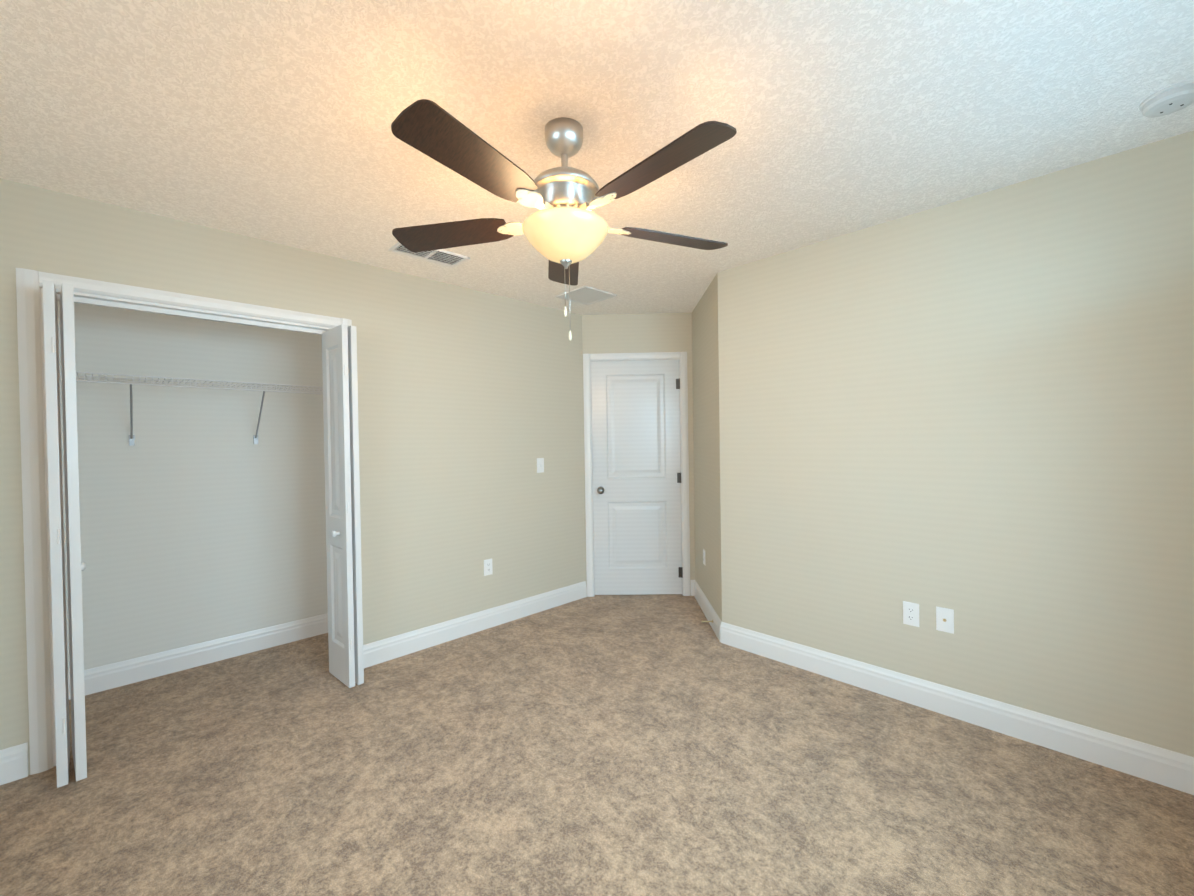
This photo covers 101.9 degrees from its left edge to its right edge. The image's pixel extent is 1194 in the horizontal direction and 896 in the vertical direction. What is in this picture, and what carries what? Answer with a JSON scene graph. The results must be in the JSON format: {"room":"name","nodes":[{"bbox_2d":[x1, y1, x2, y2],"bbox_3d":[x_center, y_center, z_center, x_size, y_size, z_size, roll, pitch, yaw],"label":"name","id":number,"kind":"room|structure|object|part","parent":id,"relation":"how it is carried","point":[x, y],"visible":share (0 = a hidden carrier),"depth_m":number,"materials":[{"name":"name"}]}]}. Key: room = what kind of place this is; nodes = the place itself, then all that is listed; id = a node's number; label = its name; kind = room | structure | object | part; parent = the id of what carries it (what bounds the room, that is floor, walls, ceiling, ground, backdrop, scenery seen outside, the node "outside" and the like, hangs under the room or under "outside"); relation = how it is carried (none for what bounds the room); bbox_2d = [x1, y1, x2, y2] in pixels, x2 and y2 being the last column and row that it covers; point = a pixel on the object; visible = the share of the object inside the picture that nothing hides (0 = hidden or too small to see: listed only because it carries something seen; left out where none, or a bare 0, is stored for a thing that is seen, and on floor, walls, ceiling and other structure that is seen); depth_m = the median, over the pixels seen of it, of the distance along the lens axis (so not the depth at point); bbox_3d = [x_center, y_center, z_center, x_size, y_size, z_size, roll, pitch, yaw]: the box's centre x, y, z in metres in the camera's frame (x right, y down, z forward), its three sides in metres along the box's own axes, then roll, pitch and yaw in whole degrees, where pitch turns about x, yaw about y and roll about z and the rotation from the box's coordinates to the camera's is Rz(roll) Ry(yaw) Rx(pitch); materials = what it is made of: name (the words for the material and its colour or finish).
{"room":"empty bedroom","nodes":[
{"label":"empty bedroom","id":0,"kind":"room"},
{"bbox_2d":[57,301,327,673],"bbox_3d":[-2.493,0.120,3.038,1.860,2.440,0.115,-2,1,-44],"label":"wall","id":1,"kind":"structure","parent":0,"point":[202,517],"depth_m":2.97,"materials":[{"name":"paint"}]},
{"bbox_2d":[59,370,322,445],"bbox_3d":[-2.349,-0.209,2.882,1.630,0.378,0.313,-2,1,-44],"label":"wire closet shelf","id":2,"kind":"object","parent":1,"relation":"attached to","point":[132,436],"visible":0.79,"depth_m":2.78,"materials":[{"name":"grey metal"}]},
{"bbox_2d":[68,613,327,699],"bbox_3d":[-2.429,1.272,3.005,1.630,0.135,0.016,-2,1,-44],"label":"baseboard","id":3,"kind":"structure","parent":1,"relation":"attached to","point":[114,675],"depth_m":2.97,"materials":[{"name":"white wood"}]},
{"bbox_2d":[0,178,585,774],"bbox_3d":[-1.328,0.101,3.088,3.795,2.440,0.115,-2,1,-44],"label":"wall","id":4,"kind":"structure","parent":0,"point":[470,406],"depth_m":3.12,"materials":[{"name":"paint"}]},
{"bbox_2d":[0,742,27,784],"bbox_3d":[-2.441,1.285,1.901,0.268,0.135,0.016,-2,1,-44],"label":"baseboard","id":5,"kind":"structure","parent":4,"relation":"attached to","point":[13,763],"depth_m":1.97,"materials":[{"name":"white wood"}]},
{"bbox_2d":[42,280,69,787],"bbox_3d":[-2.227,0.342,1.997,0.040,1.985,0.299,-2,1,-44],"label":"panel","id":6,"kind":"object","parent":4,"relation":"attached to","point":[56,516],"depth_m":1.90,"materials":[{"name":"white wood"}]},
{"bbox_3d":[-2.116,0.347,1.902,0.008,1.560,0.008,-2,1,-44],"label":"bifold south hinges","id":7,"kind":"part","parent":6,"relation":"part of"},
{"bbox_2d":[59,283,86,781],"bbox_3d":[-2.192,0.341,2.036,0.293,1.985,0.047,0,1,41],"label":"panel","id":8,"kind":"object","parent":4,"relation":"attached to","point":[72,507],"depth_m":1.94,"materials":[{"name":"white wood"}]},
{"bbox_3d":[-2.113,0.486,1.977,0.037,0.036,0.036,-2,1,-44],"label":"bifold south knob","id":9,"kind":"part","parent":8,"relation":"part of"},
{"bbox_2d":[16,268,351,774],"bbox_3d":[-1.946,0.323,2.486,1.170,2.030,0.121,-2,1,-44],"label":"door frame","id":10,"kind":"structure","parent":4,"relation":"attached to","point":[115,302],"depth_m":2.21,"materials":[{"name":"white wood"}]},
{"bbox_2d":[322,324,354,687],"bbox_3d":[-1.486,0.322,2.723,0.293,1.985,0.085,0,1,42],"label":"bifold closet door","id":11,"kind":"structure","parent":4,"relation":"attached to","point":[338,498],"depth_m":2.71,"materials":[{"name":"white wood"}]},
{"bbox_3d":[-1.430,0.468,2.647,0.037,0.036,0.036,-2,1,-44],"label":"bifold north knob","id":12,"kind":"part","parent":11,"relation":"part of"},
{"bbox_2d":[344,326,363,684],"bbox_3d":[-1.450,0.321,2.757,0.294,1.985,0.068,0,1,40],"label":"panel","id":13,"kind":"object","parent":4,"relation":"attached to","point":[355,502],"depth_m":2.68,"materials":[{"name":"white wood"}]},
{"bbox_3d":[-1.359,0.327,2.644,0.008,1.560,0.008,-2,1,-44],"label":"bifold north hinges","id":14,"kind":"part","parent":13,"relation":"part of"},
{"bbox_2d":[363,581,586,667],"bbox_3d":[-0.759,1.240,3.550,1.856,0.135,0.016,-2,1,-44],"label":"baseboard","id":15,"kind":"structure","parent":4,"relation":"attached to","point":[386,649],"depth_m":3.38,"materials":[{"name":"white wood"}]},
{"bbox_2d":[484,559,492,575],"bbox_3d":[-0.791,0.868,3.525,0.070,0.115,0.008,-2,1,-44],"label":"outlet","id":16,"kind":"object","parent":4,"relation":"attached to","point":[488,568],"visible":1,"depth_m":3.52,"materials":[{"name":"white plastic"}]},
{"bbox_2d":[537,458,543,472],"bbox_3d":[-0.446,0.139,3.858,0.070,0.115,0.019,-2,1,-44],"label":"light switch","id":17,"kind":"object","parent":4,"relation":"attached to","point":[540,465],"visible":1,"depth_m":3.86,"materials":[{"name":"white plastic"}]},
{"bbox_2d":[0,594,1193,895],"bbox_3d":[-0.082,1.371,2.298,4.790,0.120,4.910,-2,1,-44],"label":"floor","id":18,"kind":"structure","parent":0,"point":[660,744],"depth_m":1.87,"materials":[{"name":"carpet"}]},
{"bbox_2d":[0,0,1193,314],"bbox_3d":[-0.122,-1.188,2.269,4.790,0.120,4.910,-2,1,-44],"label":"ceiling","id":19,"kind":"structure","parent":0,"point":[268,120],"depth_m":1.60,"materials":[{"name":"white paint"}]},
{"bbox_2d":[388,242,469,267],"bbox_3d":[-0.961,-1.115,2.793,0.400,0.012,0.200,-2,1,-44],"label":"ceiling vent","id":20,"kind":"object","parent":19,"relation":"in","point":[446,258],"visible":0.79,"depth_m":2.81,"materials":[{"name":"white plastic"}]},
{"bbox_2d":[391,99,736,340],"bbox_3d":[-0.090,-0.752,1.678,1.289,0.740,1.255,-2,1,-44],"label":"ceiling fan","id":21,"kind":"object","parent":19,"relation":"hanging from","point":[564,229],"visible":1,"depth_m":1.59,"materials":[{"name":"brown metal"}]},
{"bbox_3d":[-0.111,-0.724,1.714,0.304,0.125,0.304,-2,1,-44],"label":"lamp shade","id":22,"kind":"part","parent":21,"relation":"part of","materials":[{"name":"white glass"}]},
{"bbox_3d":[-0.115,-0.972,1.712,0.244,0.300,0.244,-2,1,-44],"label":"motor","id":23,"kind":"part","parent":21,"relation":"part of","materials":[{"name":"silver metal"}]},
{"bbox_2d":[555,286,616,304],"bbox_3d":[-0.080,-1.141,3.638,0.330,0.008,0.330,-2,1,-44],"label":"vent panel","id":24,"kind":"object","parent":19,"relation":"attached to","point":[585,295],"visible":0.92,"depth_m":3.63,"materials":[{"name":"white metal"}]},
{"bbox_2d":[1139,80,1193,117],"bbox_3d":[1.877,-1.132,1.582,0.140,0.040,0.140,-2,1,-44],"label":"smoke detector","id":25,"kind":"object","parent":19,"relation":"attached to","point":[1172,99],"visible":1,"depth_m":1.56,"materials":[{"name":"grey plastic"}]},
{"bbox_2d":[582,313,694,594],"bbox_3d":[0.373,0.062,4.247,1.166,2.440,0.115,-1,1,1],"label":"wall","id":26,"kind":"structure","parent":0,"point":[638,333],"depth_m":4.18,"materials":[{"name":"paint"}]},
{"bbox_2d":[583,352,689,596],"bbox_3d":[0.344,0.231,4.243,0.896,2.103,0.136,-1,1,1],"label":"door frame","id":27,"kind":"structure","parent":26,"relation":"attached to","point":[588,358],"depth_m":4.18,"materials":[{"name":"white wood"}]},
{"bbox_2d":[591,360,682,594],"bbox_3d":[0.346,0.260,4.179,0.767,2.030,0.108,-1,1,1],"label":"entry door","id":28,"kind":"structure","parent":26,"relation":"in","point":[636,460],"depth_m":4.20,"materials":[{"name":"white wood"}]},
{"bbox_3d":[0.032,0.368,4.170,0.064,0.064,0.073,-1,1,1],"label":"entry door knob","id":29,"kind":"part","parent":28,"relation":"part of","materials":[{"name":"silver metal"}]},
{"bbox_3d":[0.711,0.262,4.182,0.024,1.720,0.032,-2,1,-44],"label":"entry door hinges","id":30,"kind":"part","parent":28,"relation":"part of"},
{"bbox_2d":[691,580,694,595],"bbox_3d":[0.831,1.208,4.184,0.042,0.135,0.016,-1,1,1],"label":"baseboard","id":31,"kind":"structure","parent":26,"relation":"attached to","point":[692,587],"depth_m":4.18,"materials":[{"name":"white wood"}]},
{"bbox_2d":[692,273,721,620],"bbox_3d":[0.881,0.059,3.735,0.115,2.440,1.084,-1,1,1],"label":"wall","id":32,"kind":"structure","parent":0,"point":[706,432],"depth_m":3.59,"materials":[{"name":"paint"}]},
{"bbox_2d":[703,549,705,565],"bbox_3d":[0.833,0.850,3.768,0.008,0.115,0.070,-1,1,1],"label":"outlet","id":33,"kind":"object","parent":32,"relation":"attached to","point":[704,557],"visible":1,"depth_m":3.75,"materials":[{"name":"white plastic"}]},
{"bbox_2d":[694,582,721,641],"bbox_3d":[0.832,1.214,3.677,0.016,0.135,0.939,-1,1,1],"label":"baseboard return","id":34,"kind":"object","parent":32,"relation":"attached to","point":[708,610],"visible":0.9,"depth_m":3.57,"materials":[{"name":"white wood"}]},
{"bbox_2d":[718,131,1193,756],"bbox_3d":[1.651,0.062,2.420,0.115,2.440,2.281,-2,1,-44],"label":"wall","id":35,"kind":"structure","parent":0,"point":[976,413],"depth_m":2.20,"materials":[{"name":"paint"}]},
{"bbox_2d":[903,601,918,626],"bbox_3d":[1.576,0.834,2.430,0.008,0.115,0.070,-2,1,-44],"label":"outlet","id":36,"kind":"object","parent":35,"relation":"attached to","point":[910,613],"visible":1,"depth_m":2.43,"materials":[{"name":"white plastic"}]},
{"bbox_2d":[936,606,953,633],"bbox_3d":[1.671,0.828,2.327,0.016,0.115,0.070,-2,1,-44],"label":"outlet","id":37,"kind":"object","parent":35,"relation":"attached to","point":[944,619],"visible":1,"depth_m":2.33,"materials":[{"name":"white plastic"}]},
{"bbox_2d":[721,622,1193,794],"bbox_3d":[1.582,1.216,2.428,0.016,0.135,2.166,-2,1,-44],"label":"baseboard","id":38,"kind":"structure","parent":35,"relation":"attached to","point":[1162,766],"depth_m":2.21,"materials":[{"name":"white wood"}]}
]}

